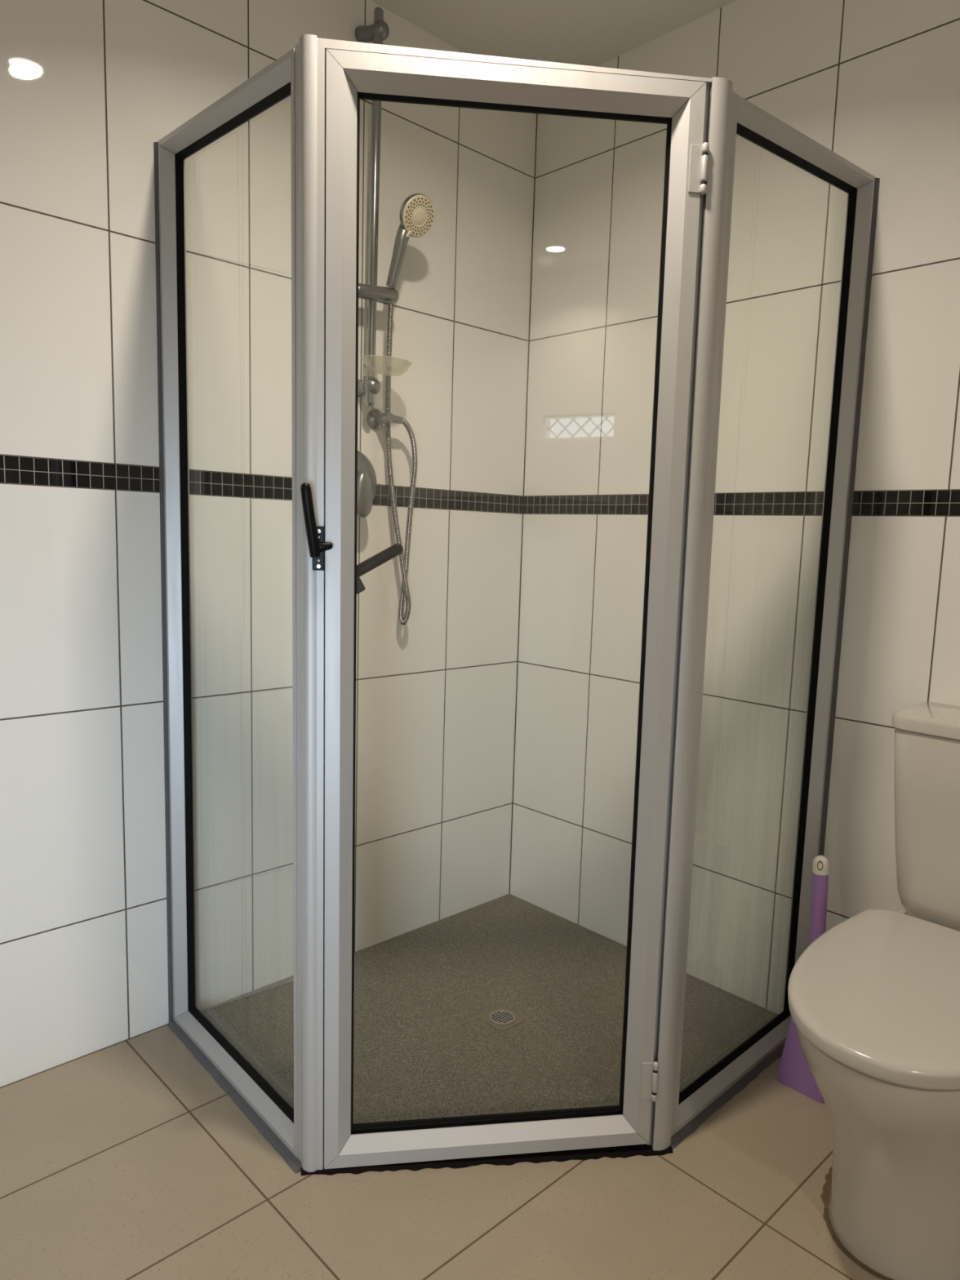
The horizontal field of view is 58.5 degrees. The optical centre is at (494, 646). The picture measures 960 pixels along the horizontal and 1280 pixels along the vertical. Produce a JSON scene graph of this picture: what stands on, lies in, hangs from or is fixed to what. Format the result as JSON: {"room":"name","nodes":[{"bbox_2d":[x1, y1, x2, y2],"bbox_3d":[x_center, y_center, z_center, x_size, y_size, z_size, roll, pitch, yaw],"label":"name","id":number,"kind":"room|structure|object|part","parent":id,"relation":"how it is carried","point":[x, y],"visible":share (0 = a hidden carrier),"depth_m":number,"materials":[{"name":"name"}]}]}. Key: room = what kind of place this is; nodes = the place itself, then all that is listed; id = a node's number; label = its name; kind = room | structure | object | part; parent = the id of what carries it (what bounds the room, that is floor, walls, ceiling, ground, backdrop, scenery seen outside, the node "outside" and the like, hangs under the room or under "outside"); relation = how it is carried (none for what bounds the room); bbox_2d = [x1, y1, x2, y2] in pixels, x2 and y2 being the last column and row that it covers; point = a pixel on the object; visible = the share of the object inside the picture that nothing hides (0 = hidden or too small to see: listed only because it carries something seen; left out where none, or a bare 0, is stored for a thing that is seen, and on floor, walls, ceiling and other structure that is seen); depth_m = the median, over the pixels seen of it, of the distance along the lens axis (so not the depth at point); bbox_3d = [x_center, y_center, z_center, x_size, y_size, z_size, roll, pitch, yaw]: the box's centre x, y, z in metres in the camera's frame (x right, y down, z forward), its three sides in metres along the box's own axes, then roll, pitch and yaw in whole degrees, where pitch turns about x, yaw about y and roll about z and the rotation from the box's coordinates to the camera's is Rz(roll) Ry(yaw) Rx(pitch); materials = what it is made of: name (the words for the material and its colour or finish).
{"room":"bathroom","nodes":[
{"label":"bathroom","id":0,"kind":"room"},
{"bbox_2d":[0,0,537,1087],"bbox_3d":[-0.882,-0.298,1.716,2.800,2.398,0.100,-5,10,-44],"label":"wall","id":1,"kind":"structure","parent":0,"point":[88,88],"depth_m":1.89,"materials":[{"name":"white tile"}]},
{"bbox_2d":[356,450,377,517],"bbox_3d":[-0.336,-0.404,2.111,0.166,0.170,0.076,-5,10,-44],"label":"shower mixer","id":2,"kind":"object","parent":1,"relation":"attached to","point":[366,477],"visible":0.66,"depth_m":2.10,"materials":[{"name":"silver metal"}]},
{"bbox_3d":[-0.320,-0.373,2.097,0.055,0.112,0.028,-5,10,-44],"label":"lever","id":3,"kind":"part","parent":2,"relation":"part of","materials":[{"name":"silver metal"}]},
{"bbox_2d":[355,6,398,406],"bbox_3d":[-0.273,-1.033,2.028,0.167,0.902,0.125,2,7,-1],"label":"shower rail","id":4,"kind":"object","parent":1,"relation":"attached to","point":[377,32],"visible":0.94,"depth_m":2.04,"materials":[{"name":"silver metal"}]},
{"bbox_2d":[385,193,434,625],"bbox_3d":[-0.214,-0.564,2.141,0.123,1.038,0.126,-5,10,-44],"label":"shower","id":5,"kind":"object","parent":4,"relation":"attached to","point":[416,215],"visible":0.98,"depth_m":2.12,"materials":[{"name":"silver metal"}]},
{"bbox_3d":[-0.228,-0.945,2.062,0.064,0.154,0.038,2,7,-1],"label":"handle","id":6,"kind":"part","parent":5,"relation":"part of","materials":[{"name":"silver metal"}]},
{"bbox_2d":[367,408,403,430],"bbox_3d":[-0.272,-0.573,2.155,0.069,0.053,0.064,-5,10,-44],"label":"wall outlet","id":7,"kind":"object","parent":1,"relation":"attached to","point":[376,420],"visible":1,"depth_m":2.15,"materials":[{"name":"silver metal"}]},
{"bbox_2d":[0,893,883,1279],"bbox_3d":[0.263,1.112,0.668,2.800,0.103,3.500,-5,10,-44],"label":"floor","id":8,"kind":"structure","parent":0,"point":[126,1159],"depth_m":1.56,"materials":[{"name":"beige tile"}]},
{"bbox_2d":[479,1004,525,1031],"bbox_3d":[0.020,0.876,2.026,0.086,0.002,0.086,-5,10,-44],"label":"floor drain","id":9,"kind":"object","parent":8,"relation":"on","point":[501,1017],"visible":1,"depth_m":2.02,"materials":[{"name":"metal"}]},
{"bbox_2d":[153,34,879,1175],"bbox_3d":[0.038,-0.026,1.642,1.496,1.897,0.538,2,7,-2],"label":"shower enclosure","id":10,"kind":"object","parent":8,"relation":"on","point":[326,81],"visible":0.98,"depth_m":1.48,"materials":[{"name":"metal"}]},
{"bbox_3d":[-0.501,-0.049,1.646,0.053,1.887,0.572,-5,10,-42],"label":"fixed panel","id":11,"kind":"part","parent":10,"relation":"part of","materials":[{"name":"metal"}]},
{"bbox_3d":[-0.289,-0.200,1.352,0.018,0.116,0.036,6,9,31],"label":"latch handle","id":12,"kind":"part","parent":10,"relation":"part of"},
{"bbox_3d":[-0.296,0.007,1.422,0.052,1.857,0.055,-5,10,-44],"label":"corner post","id":13,"kind":"part","parent":10,"relation":"part of","materials":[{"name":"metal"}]},
{"bbox_3d":[-0.212,-0.140,1.458,0.114,0.076,0.020,1,7,-7],"label":"lever","id":14,"kind":"part","parent":10,"relation":"part of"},
{"bbox_3d":[0.038,-0.904,1.342,0.617,0.013,0.038,1,7,-7],"label":"header rail","id":15,"kind":"part","parent":10,"relation":"part of","materials":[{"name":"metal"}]},
{"bbox_3d":[0.016,0.014,1.460,0.603,1.849,0.040,1,7,-7],"label":"shower door","id":16,"kind":"part","parent":10,"relation":"part of","materials":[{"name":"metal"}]},
{"bbox_3d":[0.328,0.016,1.516,0.066,1.856,0.072,-5,10,-44],"label":"corner post","id":17,"kind":"part","parent":10,"relation":"part of","materials":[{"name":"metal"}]},
{"bbox_3d":[0.549,-0.025,1.722,0.559,1.887,0.054,-5,10,-44],"label":"fixed panel","id":18,"kind":"part","parent":10,"relation":"part of","materials":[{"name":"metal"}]},
{"bbox_2d":[777,1017,824,1102],"bbox_3d":[0.678,0.855,1.819,0.109,0.144,0.109,-5,10,-44],"label":"brush holder","id":19,"kind":"object","parent":8,"relation":"on","point":[793,1072],"visible":0.29,"depth_m":1.80,"materials":[{"name":"purple plastic"}]},
{"bbox_2d":[808,855,828,945],"bbox_3d":[0.681,0.669,1.804,0.058,0.460,0.065,-5,10,-44],"label":"toilet brush","id":20,"kind":"object","parent":19,"relation":"in","point":[820,882],"visible":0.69,"depth_m":1.79,"materials":[{"name":"purple plastic"}]},
{"bbox_2d":[787,702,959,1279],"bbox_3d":[0.758,0.562,1.450,0.727,0.825,0.394,-5,10,-44],"label":"toilet","id":21,"kind":"object","parent":8,"relation":"on","point":[874,999],"visible":1,"depth_m":1.33,"materials":[{"name":"ceramic"}]},
{"bbox_3d":[0.686,0.558,1.378,0.524,0.028,0.391,-5,10,-44],"label":"lid","id":22,"kind":"part","parent":21,"relation":"part of","materials":[{"name":"white plastic"}]},
{"bbox_3d":[0.753,0.771,1.479,0.702,0.402,0.372,-5,10,-44],"label":"bowl","id":23,"kind":"part","parent":21,"relation":"part of","materials":[{"name":"ceramic"}]},
{"bbox_3d":[0.682,0.576,1.378,0.492,0.006,0.372,-5,10,-44],"label":"seat","id":24,"kind":"part","parent":21,"relation":"part of","materials":[{"name":"white plastic"}]},
{"bbox_3d":[0.963,0.157,1.586,0.191,0.030,0.394,-5,10,-44],"label":"cistern lid","id":25,"kind":"part","parent":21,"relation":"part of","materials":[{"name":"ceramic"}]},
{"bbox_2d":[370,0,736,66],"bbox_3d":[0.341,-1.342,0.351,2.800,0.100,3.500,-5,10,-44],"label":"ceiling","id":26,"kind":"structure","parent":0,"point":[590,33],"depth_m":2.09,"materials":[{"name":"paint"}]},
{"bbox_2d":[509,0,959,1014],"bbox_3d":[1.305,-0.189,1.411,0.100,2.398,3.400,-5,10,-44],"label":"wall","id":27,"kind":"structure","parent":0,"point":[876,83],"depth_m":2.03,"materials":[{"name":"white tile"}]}
]}

